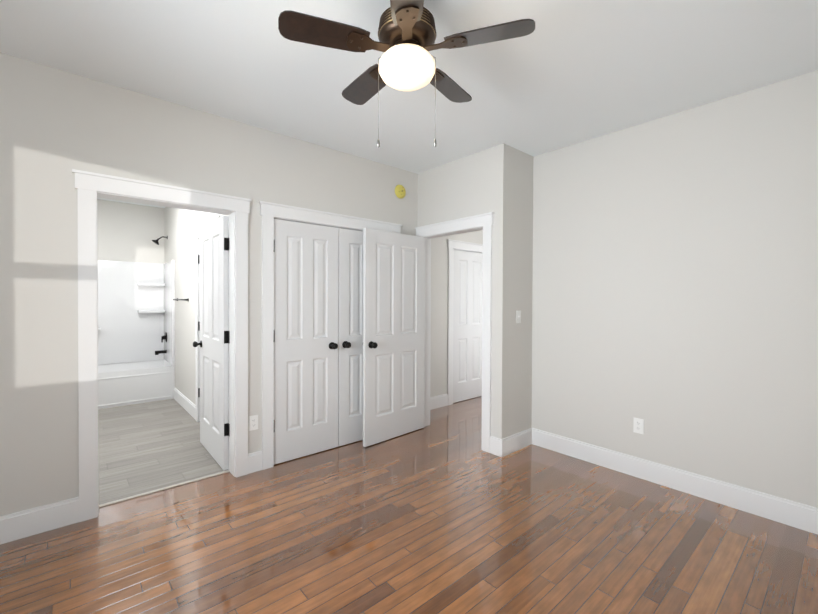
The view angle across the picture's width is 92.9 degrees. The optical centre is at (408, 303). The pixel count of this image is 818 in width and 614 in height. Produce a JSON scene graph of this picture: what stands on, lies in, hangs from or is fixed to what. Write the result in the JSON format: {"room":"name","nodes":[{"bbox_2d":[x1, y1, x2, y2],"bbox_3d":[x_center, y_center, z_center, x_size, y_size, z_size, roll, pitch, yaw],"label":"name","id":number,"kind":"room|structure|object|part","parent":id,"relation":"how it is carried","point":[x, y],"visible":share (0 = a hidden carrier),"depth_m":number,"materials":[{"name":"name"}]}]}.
{"room":"empty bedroom","nodes":[
{"label":"empty bedroom","id":0,"kind":"room"},
{"bbox_2d":[97,199,164,263],"bbox_3d":[-4.367,-0.065,5.404,1.640,2.740,0.120,0,1,-41],"label":"wall","id":1,"kind":"structure","parent":0,"point":[127,232],"depth_m":5.61,"materials":[{"name":"white paint"}]},
{"bbox_2d":[98,399,227,504],"bbox_3d":[-3.137,1.372,4.093,1.760,0.102,3.745,0,1,-41],"label":"floor","id":2,"kind":"structure","parent":0,"point":[147,446],"depth_m":3.51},
{"bbox_2d":[98,236,174,408],"bbox_3d":[-4.031,0.159,5.112,1.518,2.300,0.764,0,1,-41],"label":"shower","id":3,"kind":"object","parent":2,"relation":"on","point":[136,333],"visible":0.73,"depth_m":5.52,"materials":[{"name":"white plastic"}]},
{"bbox_2d":[164,207,227,404],"bbox_3d":[-2.521,-0.050,4.627,0.120,2.740,3.720,0,1,-41],"label":"wall","id":4,"kind":"structure","parent":0,"point":[180,225],"depth_m":4.88,"materials":[{"name":"white paint"}]},
{"bbox_2d":[174,388,195,419],"bbox_3d":[-2.809,1.241,4.861,0.016,0.152,1.255,0,1,-41],"label":"baseboard","id":5,"kind":"structure","parent":4,"relation":"attached to","point":[189,406],"depth_m":4.78,"materials":[{"name":"white wood"}]},
{"bbox_2d":[198,239,199,396],"bbox_3d":[-2.096,0.308,4.022,0.108,2.025,0.752,0,1,-41],"label":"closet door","id":6,"kind":"structure","parent":4,"relation":"in","point":[199,322],"depth_m":4.30,"materials":[{"name":"white wood"}]},
{"bbox_2d":[0,52,417,515],"bbox_3d":[-1.502,-0.028,2.948,4.090,2.740,0.150,0,1,-41],"label":"wall","id":7,"kind":"structure","parent":0,"point":[57,126],"depth_m":2.36,"materials":[{"name":"white paint"}]},
{"bbox_2d":[0,497,78,544],"bbox_3d":[-2.456,1.272,2.024,1.125,0.152,0.016,0,1,-41],"label":"baseboard","id":8,"kind":"structure","parent":7,"relation":"attached to","point":[56,515],"depth_m":2.27,"materials":[{"name":"white wood"}]},
{"bbox_2d":[72,169,251,521],"bbox_3d":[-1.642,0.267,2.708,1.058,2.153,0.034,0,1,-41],"label":"door frame","id":9,"kind":"structure","parent":7,"relation":"attached to","point":[88,185],"depth_m":2.44,"materials":[{"name":"white wood"}]},
{"bbox_2d":[99,470,229,507],"bbox_3d":[-1.740,1.339,2.827,0.820,0.007,0.028,0,1,-41],"label":"trim","id":10,"kind":"structure","parent":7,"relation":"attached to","point":[156,490],"depth_m":2.79,"materials":[{"name":"grey wood"}]},
{"bbox_2d":[193,216,229,469],"bbox_3d":[-1.704,0.316,3.397,0.181,2.025,0.846,0,1,-41],"label":"bathroom door","id":11,"kind":"structure","parent":7,"relation":"in","point":[213,344],"depth_m":3.30,"materials":[{"name":"white wood"}]},
{"bbox_2d":[249,415,257,430],"bbox_3d":[-1.235,0.951,3.089,0.070,0.115,0.008,0,1,-41],"label":"outlet","id":12,"kind":"object","parent":7,"relation":"attached to","point":[253,422],"visible":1,"depth_m":3.09,"materials":[{"name":"white plastic"}]},
{"bbox_2d":[274,219,338,464],"bbox_3d":[-0.874,0.319,3.376,0.620,2.025,0.108,0,1,-41],"label":"closet door","id":13,"kind":"structure","parent":7,"relation":"in","point":[306,260],"depth_m":3.38,"materials":[{"name":"white wood"}]},
{"bbox_2d":[274,217,362,230],"bbox_3d":[-0.701,0.308,3.652,1.270,2.060,0.150,0,1,-41],"label":"trim","id":14,"kind":"structure","parent":7,"relation":"attached to","point":[274,217],"depth_m":3.46,"materials":[{"name":"white wood"}]},
{"bbox_2d":[259,201,401,469],"bbox_3d":[-0.640,0.262,3.582,1.468,2.153,0.034,0,1,-41],"label":"door frame","id":15,"kind":"structure","parent":7,"relation":"attached to","point":[268,210],"depth_m":3.16,"materials":[{"name":"white wood"}]},
{"bbox_2d":[338,228,362,445],"bbox_3d":[-0.403,0.317,3.787,0.620,2.025,0.108,0,1,-41],"label":"closet door","id":16,"kind":"structure","parent":7,"relation":"in","point":[350,348],"depth_m":3.69,"materials":[{"name":"white wood"}]},
{"bbox_2d":[395,185,405,198],"bbox_3d":[-0.082,-1.164,4.045,0.144,0.144,0.040,0,1,-41],"label":"smoke detector","id":17,"kind":"object","parent":7,"relation":"attached to","point":[400,191],"visible":1,"depth_m":4.03,"materials":[{"name":"yellow plastic"}]},
{"bbox_2d":[0,396,817,613],"bbox_3d":[0.363,1.404,2.531,6.340,0.100,4.700,0,1,-41],"label":"floor","id":18,"kind":"structure","parent":0,"point":[442,513],"depth_m":2.17,"materials":[{"name":"brown wood"}]},
{"bbox_2d":[0,0,817,207],"bbox_3d":[-0.612,-1.452,3.632,6.340,0.100,7.700,0,1,-41],"label":"ceiling","id":19,"kind":"structure","parent":0,"point":[565,73],"depth_m":2.23,"materials":[{"name":"white paint"}]},
{"bbox_2d":[278,0,534,147],"bbox_3d":[-0.021,-1.029,1.725,1.024,0.700,1.004,0,1,-41],"label":"ceiling fan","id":20,"kind":"object","parent":19,"relation":"hanging from","point":[406,37],"visible":1,"depth_m":1.61,"materials":[{"name":"brown wood"}]},
{"bbox_3d":[-0.009,-1.016,1.696,0.248,0.127,0.248,0,1,-41],"label":"globe","id":21,"kind":"part","parent":20,"relation":"part of","materials":[{"name":"white glass"}]},
{"bbox_2d":[430,230,482,396],"bbox_3d":[0.719,-0.044,5.316,2.130,2.740,0.120,0,1,-41],"label":"wall","id":22,"kind":"structure","parent":0,"point":[439,306],"depth_m":4.96,"materials":[{"name":"white paint"}]},
{"bbox_2d":[430,394,447,409],"bbox_3d":[0.229,1.253,4.817,0.725,0.152,0.016,0,1,-41],"label":"baseboard","id":23,"kind":"structure","parent":22,"relation":"attached to","point":[438,401],"depth_m":4.94,"materials":[{"name":"white wood"}]},
{"bbox_2d":[453,250,482,402],"bbox_3d":[0.832,0.306,5.354,0.698,2.025,0.049,0,1,-41],"label":"hall door","id":24,"kind":"structure","parent":22,"relation":"in","point":[467,333],"depth_m":5.31,"materials":[{"name":"white wood"}]},
{"bbox_2d":[417,143,511,438],"bbox_3d":[0.499,-0.030,3.857,0.120,2.740,1.110,0,1,-41],"label":"wall","id":25,"kind":"structure","parent":0,"point":[478,183],"depth_m":3.48,"materials":[{"name":"white paint"}]},
{"bbox_2d":[362,228,424,446],"bbox_3d":[-0.103,0.317,3.871,0.834,2.025,0.181,0,1,-41],"label":"entry door","id":26,"kind":"structure","parent":25,"relation":"in","point":[393,343],"depth_m":3.83,"materials":[{"name":"white wood"}]},
{"bbox_2d":[424,227,482,426],"bbox_3d":[0.458,0.310,3.906,0.120,2.060,0.850,0,1,-41],"label":"trim","id":27,"kind":"structure","parent":25,"relation":"attached to","point":[428,238],"depth_m":4.22,"materials":[{"name":"white wood"}]},
{"bbox_2d":[415,212,494,452],"bbox_3d":[0.409,0.264,3.844,0.034,2.153,1.019,0,1,-41],"label":"door frame","id":28,"kind":"structure","parent":25,"relation":"attached to","point":[485,220],"depth_m":3.54,"materials":[{"name":"white wood"}]},
{"bbox_2d":[510,147,532,435],"bbox_3d":[1.672,-0.029,4.224,2.130,2.740,0.120,0,1,-41],"label":"wall","id":29,"kind":"structure","parent":0,"point":[521,287],"depth_m":3.59,"materials":[{"name":"white paint"}]},
{"bbox_2d":[496,428,531,456],"bbox_3d":[0.978,1.270,3.546,0.456,0.152,0.016,0,1,-41],"label":"baseboard","id":30,"kind":"structure","parent":29,"relation":"attached to","point":[508,445],"depth_m":3.51,"materials":[{"name":"white wood"}]},
{"bbox_2d":[516,311,520,322],"bbox_3d":[1.008,0.126,3.556,0.070,0.115,0.016,0,1,-41],"label":"light switch","id":31,"kind":"object","parent":29,"relation":"attached to","point":[518,316],"visible":1,"depth_m":3.55,"materials":[{"name":"white plastic"}]},
{"bbox_2d":[531,70,817,507],"bbox_3d":[2.119,-0.011,2.730,0.120,2.740,2.720,0,1,-41],"label":"wall","id":32,"kind":"structure","parent":0,"point":[675,286],"depth_m":2.76,"materials":[{"name":"white paint"}]},
{"bbox_2d":[633,418,643,433],"bbox_3d":[1.784,0.954,3.022,0.008,0.115,0.070,0,1,-41],"label":"outlet","id":33,"kind":"object","parent":32,"relation":"attached to","point":[638,425],"visible":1,"depth_m":3.02,"materials":[{"name":"white plastic"}]},
{"bbox_2d":[531,427,817,534],"bbox_3d":[2.014,1.282,2.755,0.016,0.152,2.570,0,1,-41],"label":"baseboard","id":34,"kind":"structure","parent":32,"relation":"attached to","point":[798,515],"depth_m":2.76,"materials":[{"name":"white wood"}]}
]}

